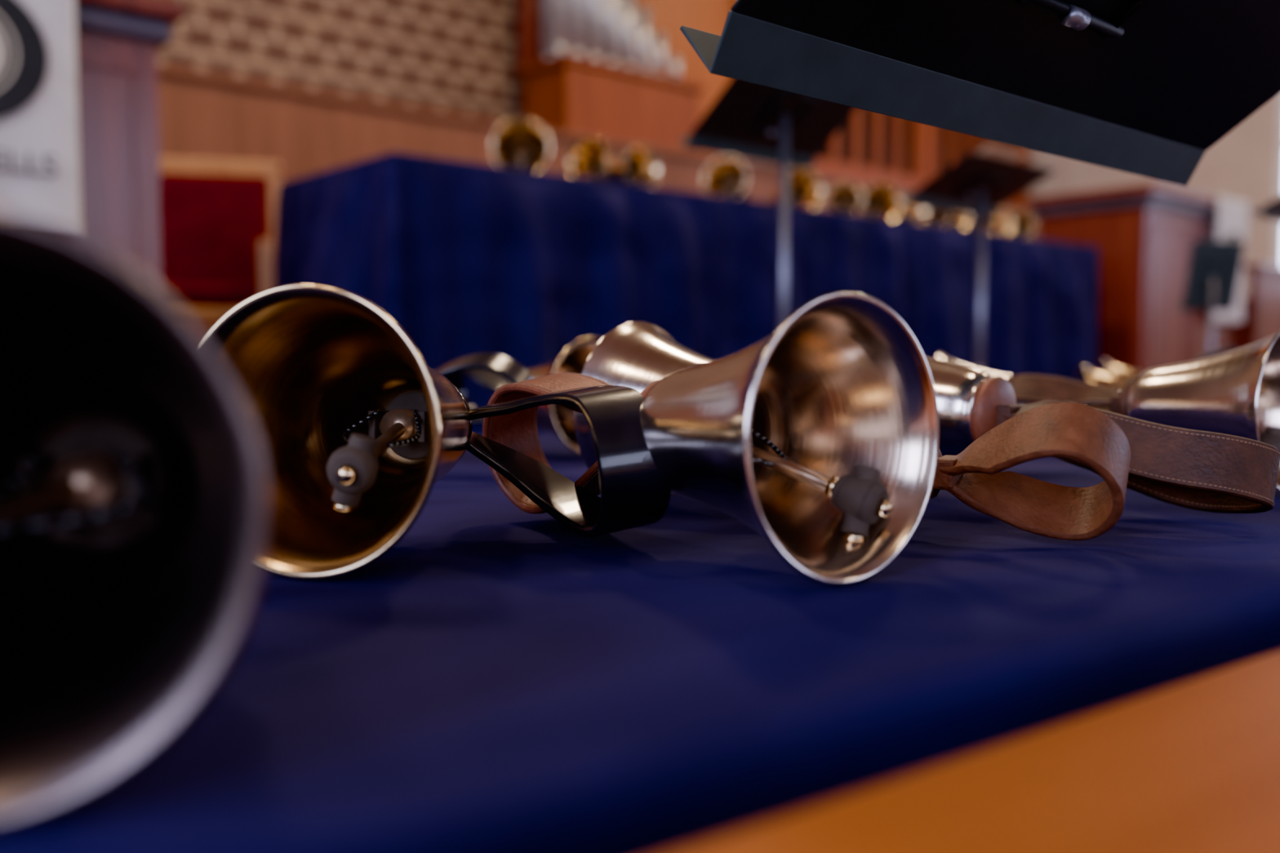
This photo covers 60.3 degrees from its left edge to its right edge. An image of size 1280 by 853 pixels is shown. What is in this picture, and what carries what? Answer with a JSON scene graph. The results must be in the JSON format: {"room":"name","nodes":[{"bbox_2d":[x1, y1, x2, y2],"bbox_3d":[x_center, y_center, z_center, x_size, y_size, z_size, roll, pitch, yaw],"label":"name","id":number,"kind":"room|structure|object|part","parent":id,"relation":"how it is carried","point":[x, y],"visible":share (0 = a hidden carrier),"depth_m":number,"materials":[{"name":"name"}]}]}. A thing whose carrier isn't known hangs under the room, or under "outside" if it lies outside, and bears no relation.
{"room":"church sanctuary","nodes":[
{"label":"church sanctuary","id":0,"kind":"room"},
{"bbox_2d":[156,0,523,120],"bbox_3d":[-3.496,-1.948,4.566,8.950,5.000,0.150,-3,5,-41],"label":"wall","id":1,"kind":"structure","parent":0,"point":[457,56],"depth_m":6.21,"materials":[{"name":"beige brick"}]},
{"bbox_2d":[742,157,793,169],"bbox_3d":[1.755,-2.249,9.186,5.050,5.000,0.150,-3,5,-41],"label":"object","id":2,"kind":"object","parent":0,"point":[747,160],"depth_m":8.38,"materials":[{"name":"brown wood"}]},
{"bbox_2d":[1071,93,1279,297],"bbox_3d":[7.640,-2.071,6.448,0.152,5.000,11.750,-3,5,-41],"label":"wall","id":3,"kind":"structure","parent":0,"point":[1243,166],"depth_m":9.25,"materials":[{"name":"beige paint"}]},
{"bbox_2d":[157,73,1039,335],"bbox_3d":[-1.076,-0.851,5.714,14.000,1.460,0.062,-3,5,-41],"label":"wainscot","id":4,"kind":"structure","parent":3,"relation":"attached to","point":[198,119],"depth_m":5.22,"materials":[{"name":"brown wood"}]},
{"bbox_2d":[157,62,1032,215],"bbox_3d":[-1.076,-1.599,5.665,14.000,0.040,0.122,-3,5,-41],"label":"wall trim","id":5,"kind":"structure","parent":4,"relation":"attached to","point":[165,69],"depth_m":5.54,"materials":[{"name":"brown wood"}]},
{"bbox_2d":[1026,149,1071,209],"bbox_3d":[3.768,-2.634,10.472,0.300,4.400,0.550,-3,5,-41],"label":"trim","id":6,"kind":"structure","parent":3,"relation":"attached to","point":[1060,182],"depth_m":10.28,"materials":[{"name":"beige paint"}]},
{"bbox_2d":[1275,153,1279,266],"bbox_3d":[5.765,-1.960,8.586,0.080,1.900,1.420,-3,5,-41],"label":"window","id":7,"kind":"structure","parent":3,"relation":"in","point":[1277,242],"depth_m":9.11,"materials":[{"name":"white glass"}]},
{"bbox_3d":[2.333,0.778,1.945,14.000,0.100,11.750,-3,5,-41],"label":"floor","id":8,"kind":"structure","parent":0,"visible":0},
{"bbox_2d":[0,432,1279,852],"bbox_3d":[0.129,0.411,1.043,3.662,0.750,1.114,-3,5,-36],"label":"draped table","id":9,"kind":"object","parent":8,"relation":"on","point":[504,677],"visible":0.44,"depth_m":0.37,"materials":[{"name":"blue fabric"}]},
{"bbox_2d":[0,209,268,828],"bbox_3d":[-0.167,0.013,0.340,0.134,0.134,0.227,-1,4,-10],"label":"handbell","id":10,"kind":"object","parent":9,"relation":"on","point":[134,507],"visible":1,"depth_m":0.27,"materials":[{"name":"brown metal"}]},
{"bbox_2d":[204,283,671,580],"bbox_3d":[-0.092,-0.002,0.562,0.218,0.134,0.160,1,4,14],"label":"handbell","id":11,"kind":"object","parent":9,"relation":"on","point":[355,433],"visible":0.94,"depth_m":0.55,"materials":[{"name":"gold metal"}]},
{"bbox_2d":[435,352,532,425],"bbox_3d":[-0.229,-0.021,0.971,0.274,0.120,0.120,1,4,13],"label":"handbell","id":12,"kind":"object","parent":9,"relation":"on","point":[509,369],"visible":0.05,"depth_m":0.94,"materials":[{"name":"gold metal"}]},
{"bbox_2d":[444,336,602,454],"bbox_3d":[-0.130,-0.035,1.183,0.244,0.120,0.120,4,5,44],"label":"handbell","id":13,"kind":"object","parent":9,"relation":"on","point":[557,420],"visible":0.29,"depth_m":1.13,"materials":[{"name":"gold metal"}]},
{"bbox_2d":[574,321,713,468],"bbox_3d":[0.074,-0.009,0.731,0.213,0.126,0.126,3,5,43],"label":"handbell","id":14,"kind":"object","parent":9,"relation":"on","point":[636,355],"visible":0.16,"depth_m":0.76,"materials":[{"name":"brown metal"}]},
{"bbox_2d":[482,290,939,586],"bbox_3d":[0.005,-0.002,0.594,0.131,0.137,0.286,-3,3,-39],"label":"handbell","id":15,"kind":"object","parent":9,"relation":"on","point":[820,435],"visible":0.8,"depth_m":0.53,"materials":[{"name":"brown metal"}]},
{"bbox_2d":[936,351,1122,404],"bbox_3d":[0.435,-0.028,1.182,0.230,0.109,0.105,2,4,20],"label":"handbell","id":16,"kind":"object","parent":9,"relation":"on","point":[940,356],"visible":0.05,"depth_m":1.20,"materials":[{"name":"brown metal"}]},
{"bbox_2d":[929,402,1130,540],"bbox_3d":[0.174,0.024,0.608,0.174,0.078,0.074,2,4,30],"label":"handbell","id":17,"kind":"object","parent":9,"relation":"on","point":[1082,433],"visible":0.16,"depth_m":0.58,"materials":[{"name":"leather"}]},
{"bbox_2d":[924,355,1279,513],"bbox_3d":[0.262,-0.010,0.743,0.297,0.128,0.128,4,5,43],"label":"handbell","id":18,"kind":"object","parent":9,"relation":"on","point":[1205,471],"visible":0.43,"depth_m":0.68,"materials":[{"name":"brown leather"}]},
{"bbox_2d":[1006,329,1279,492],"bbox_3d":[0.400,-0.019,0.896,0.126,0.129,0.250,-3,4,-38],"label":"handbell","id":19,"kind":"object","parent":9,"relation":"on","point":[1236,392],"visible":0.56,"depth_m":0.83,"materials":[{"name":"brown metal"}]},
{"bbox_2d":[1073,348,1232,407],"bbox_3d":[0.705,-0.050,1.485,0.214,0.110,0.090,1,4,8],"label":"handbell","id":20,"kind":"object","parent":9,"relation":"on","point":[1083,373],"visible":0.16,"depth_m":1.47,"materials":[{"name":"gold metal"}]},
{"bbox_2d":[1099,346,1239,378],"bbox_3d":[0.845,-0.068,1.731,0.219,0.115,0.095,1,4,15],"label":"handbell","id":21,"kind":"object","parent":9,"relation":"on","point":[1107,367],"visible":0.15,"depth_m":1.73,"materials":[{"name":"gold metal"}]},
{"bbox_2d":[679,78,857,328],"bbox_3d":[0.356,-0.047,2.452,0.420,1.472,0.347,-3,5,-41],"label":"music stand","id":22,"kind":"object","parent":8,"relation":"on","point":[746,120],"visible":0.48,"depth_m":2.46,"materials":[{"name":"black metal"}]},
{"bbox_3d":[0.294,-0.661,2.482,0.016,0.012,0.012,-3,5,-41],"label":"tilt knob","id":23,"kind":"part","parent":22,"relation":"part of","materials":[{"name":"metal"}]},
{"bbox_2d":[676,650,1279,852],"bbox_3d":[0.218,0.477,-0.014,0.900,0.755,0.670,-3,5,-36],"label":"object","id":24,"kind":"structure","parent":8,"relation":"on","point":[1193,766],"depth_m":0.25,"materials":[{"name":"brown wood"}]},
{"bbox_2d":[899,145,1057,369],"bbox_3d":[0.984,-0.043,3.056,0.440,1.386,0.347,-3,5,-41],"label":"music stand","id":25,"kind":"object","parent":8,"relation":"on","point":[981,182],"visible":0.7,"depth_m":3.05,"materials":[{"name":"black metal"}]},
{"bbox_3d":[0.922,-0.647,3.087,0.016,0.012,0.012,-3,5,-41],"label":"tilt knob","id":26,"kind":"part","parent":25,"relation":"part of","materials":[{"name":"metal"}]},
{"bbox_2d":[680,0,1279,186],"bbox_3d":[0.486,0.135,0.498,0.570,1.364,0.761,-3,5,-41],"label":"music stand","id":27,"kind":"object","parent":8,"relation":"on","point":[1145,88],"visible":1,"depth_m":0.70,"materials":[{"name":"black metal"}]},
{"bbox_3d":[0.259,-0.243,0.656,0.016,0.012,0.012,-3,5,-41],"label":"tilt knob","id":28,"kind":"part","parent":27,"relation":"part of","materials":[{"name":"metal"}]},
{"bbox_2d":[1177,240,1245,351],"bbox_3d":[2.376,-0.103,4.529,0.393,1.313,0.347,-1,4,-10],"label":"music stand","id":29,"kind":"object","parent":8,"relation":"on","point":[1214,269],"visible":0.6,"depth_m":4.54,"materials":[{"name":"metal"}]},
{"bbox_2d":[1248,196,1279,221],"bbox_3d":[1.942,-0.021,3.051,0.460,1.342,0.351,-3,5,-41],"label":"music stand","id":30,"kind":"object","parent":8,"relation":"on","point":[1271,211],"visible":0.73,"depth_m":3.00,"materials":[{"name":"black metal"}]},
{"bbox_3d":[-0.461,0.223,5.085,14.000,0.600,3.300,-3,5,-41],"label":"platform","id":31,"kind":"object","parent":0,"visible":0},
{"bbox_2d":[75,0,183,291],"bbox_3d":[-1.771,-0.530,2.877,0.960,1.190,0.610,-3,5,-41],"label":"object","id":32,"kind":"object","parent":31,"relation":"on","point":[117,42],"visible":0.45,"depth_m":2.89,"materials":[{"name":"brown wood"}]},
{"bbox_2d":[0,0,82,237],"bbox_3d":[-1.649,-0.787,2.615,0.555,0.656,0.139,-3,5,-41],"label":"banner","id":33,"kind":"object","parent":32,"relation":"attached to","point":[40,176],"visible":0.97,"depth_m":2.70,"materials":[{"name":"white fabric"}]},
{"bbox_3d":[-1.603,-0.513,2.687,0.750,0.860,0.008,-3,5,-41],"label":"panel moulding","id":34,"kind":"part","parent":32,"relation":"part of","materials":[{"name":"brown wood"}]},
{"bbox_3d":[-1.771,-1.044,2.843,0.910,0.060,0.560,-3,5,-41],"label":"cornice","id":35,"kind":"part","parent":32,"relation":"part of","materials":[{"name":"paint"}]},
{"bbox_2d":[160,156,281,326],"bbox_3d":[-1.567,-0.493,3.915,0.540,0.980,0.525,-1,4,-14],"label":"upholstered armchair","id":36,"kind":"object","parent":31,"relation":"on","point":[219,215],"visible":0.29,"depth_m":4.09,"materials":[{"name":"red fabric"}]},
{"bbox_2d":[163,283,258,307],"bbox_3d":[-1.562,-0.451,3.896,0.448,0.080,0.440,-1,4,-14],"label":"seat cushion","id":37,"kind":"object","parent":36,"relation":"on","point":[185,295],"depth_m":3.70,"materials":[{"name":"red fabric"}]},
{"bbox_2d":[160,173,269,287],"bbox_3d":[-1.622,-0.687,4.121,0.450,0.500,0.045,-1,4,-14],"label":"chair back","id":38,"kind":"object","parent":36,"relation":"on","point":[213,224],"depth_m":4.10,"materials":[{"name":"red fabric"}]},
{"bbox_2d":[516,0,742,160],"bbox_3d":[0.111,-2.217,7.147,1.950,4.000,0.590,-3,5,-41],"label":"pipe organ","id":39,"kind":"object","parent":31,"relation":"on","point":[622,70],"visible":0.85,"depth_m":6.70,"materials":[{"name":"brown wood"}]},
{"bbox_3d":[-0.164,-2.149,6.843,1.130,0.045,0.490,-3,5,-41],"label":"case cornice","id":40,"kind":"part","parent":39,"relation":"part of","materials":[{"name":"brown wood"}]},
{"bbox_2d":[273,151,1098,435],"bbox_3d":[0.591,-0.446,4.586,4.181,0.800,0.953,-3,5,-41],"label":"draped table","id":41,"kind":"object","parent":31,"relation":"on","point":[522,266],"visible":0.73,"depth_m":3.49,"materials":[{"name":"blue fabric"}]},
{"bbox_2d":[490,116,551,171],"bbox_3d":[-0.380,-0.873,3.545,0.185,0.185,0.303,0,4,-5],"label":"handbell","id":42,"kind":"object","parent":41,"relation":"on","point":[517,142],"visible":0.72,"depth_m":3.44,"materials":[{"name":"gold metal"}]},
{"bbox_2d":[567,137,628,181],"bbox_3d":[-0.103,-0.872,3.718,0.160,0.160,0.280,2,4,29],"label":"handbell","id":43,"kind":"object","parent":41,"relation":"on","point":[588,157],"visible":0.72,"depth_m":3.65,"materials":[{"name":"gold metal"}]},
{"bbox_2d":[610,144,659,186],"bbox_3d":[-0.081,-0.875,3.803,0.155,0.155,0.275,-3,5,-40],"label":"handbell","id":44,"kind":"object","parent":41,"relation":"on","point":[640,164],"visible":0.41,"depth_m":3.75,"materials":[{"name":"gold metal"}]},
{"bbox_2d":[702,155,747,199],"bbox_3d":[0.356,-0.903,4.125,0.170,0.170,0.289,1,4,20],"label":"handbell","id":45,"kind":"object","parent":41,"relation":"on","point":[725,175],"visible":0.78,"depth_m":4.04,"materials":[{"name":"gold metal"}]},
{"bbox_2d":[771,167,822,208],"bbox_3d":[0.583,-0.927,4.413,0.180,0.180,0.298,-1,4,-19],"label":"handbell","id":46,"kind":"object","parent":41,"relation":"on","point":[805,186],"visible":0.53,"depth_m":4.33,"materials":[{"name":"gold metal"}]},
{"bbox_2d":[826,181,862,213],"bbox_3d":[0.837,-0.913,4.512,0.140,0.140,0.261,1,4,10],"label":"handbell","id":47,"kind":"object","parent":41,"relation":"on","point":[846,197],"visible":0.84,"depth_m":4.42,"materials":[{"name":"gold metal"}]},
{"bbox_2d":[857,181,902,219],"bbox_3d":[0.989,-0.947,4.754,0.175,0.175,0.294,-1,4,-10],"label":"handbell","id":48,"kind":"object","parent":41,"relation":"on","point":[882,199],"visible":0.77,"depth_m":4.66,"materials":[{"name":"gold metal"}]},
{"bbox_2d":[894,201,928,223],"bbox_3d":[1.108,-0.933,4.814,0.140,0.140,0.261,-3,5,-40],"label":"handbell","id":49,"kind":"object","parent":41,"relation":"on","point":[913,213],"visible":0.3,"depth_m":4.76,"materials":[{"name":"gold metal"}]},
{"bbox_2d":[924,207,951,226],"bbox_3d":[1.337,-0.935,4.925,0.130,0.130,0.252,1,4,20],"label":"handbell","id":50,"kind":"object","parent":41,"relation":"on","point":[935,216],"visible":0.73,"depth_m":4.87,"materials":[{"name":"gold metal"}]},
{"bbox_2d":[945,210,969,228],"bbox_3d":[1.372,-0.955,5.066,0.150,0.150,0.270,-1,4,-20],"label":"handbell","id":51,"kind":"object","parent":41,"relation":"on","point":[958,220],"visible":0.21,"depth_m":4.99,"materials":[{"name":"gold metal"}]},
{"bbox_2d":[965,212,999,232],"bbox_3d":[1.580,-0.955,5.185,0.135,0.135,0.257,0,4,0],"label":"handbell","id":52,"kind":"object","parent":41,"relation":"on","point":[991,223],"visible":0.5,"depth_m":5.10,"materials":[{"name":"gold metal"}]},
{"bbox_2d":[992,207,1013,235],"bbox_3d":[1.636,-0.963,5.276,0.140,0.140,0.261,-2,4,-30],"label":"handbell","id":53,"kind":"object","parent":41,"relation":"on","point":[1005,226],"visible":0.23,"depth_m":5.20,"materials":[{"name":"gold metal"}]},
{"bbox_2d":[1008,211,1035,237],"bbox_3d":[1.842,-0.968,5.394,0.135,0.135,0.257,1,4,10],"label":"handbell","id":54,"kind":"object","parent":41,"relation":"on","point":[1024,224],"visible":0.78,"depth_m":5.30,"materials":[{"name":"gold metal"}]},
{"bbox_2d":[793,108,1029,208],"bbox_3d":[2.309,-1.642,9.088,3.200,2.600,0.130,-3,5,-41],"label":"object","id":55,"kind":"object","parent":31,"relation":"on","point":[870,147],"visible":0.23,"depth_m":8.79,"materials":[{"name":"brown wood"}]},
{"bbox_2d":[1026,182,1248,371],"bbox_3d":[2.860,-0.726,6.340,1.260,1.130,0.710,-3,5,-41],"label":"wooden cabinet","id":56,"kind":"object","parent":31,"relation":"on","point":[1144,234],"visible":0.52,"depth_m":5.88,"materials":[{"name":"brown wood"}]},
{"bbox_3d":[2.860,-1.210,6.308,1.210,0.060,0.660,-3,5,-41],"label":"cornice","id":57,"kind":"part","parent":56,"relation":"part of","materials":[{"name":"paint"}]},
{"bbox_3d":[3.061,-0.706,6.113,1.050,0.800,0.008,-3,5,-41],"label":"panel moulding","id":58,"kind":"part","parent":56,"relation":"part of","materials":[{"name":"brown wood"}]},
{"bbox_2d":[1214,195,1248,322],"bbox_3d":[3.341,-0.949,6.331,0.410,0.696,0.138,-3,5,-41],"label":"banner","id":59,"kind":"object","parent":56,"relation":"attached to","point":[1232,214],"visible":0.6,"depth_m":6.30,"materials":[{"name":"white fabric"}]},
{"bbox_2d":[1230,262,1279,346],"bbox_3d":[4.299,-0.636,7.498,2.040,0.800,0.540,-3,5,-41],"label":"pew","id":60,"kind":"object","parent":31,"relation":"on","point":[1261,308],"visible":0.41,"depth_m":6.71,"materials":[{"name":"brown wood"}]}
]}

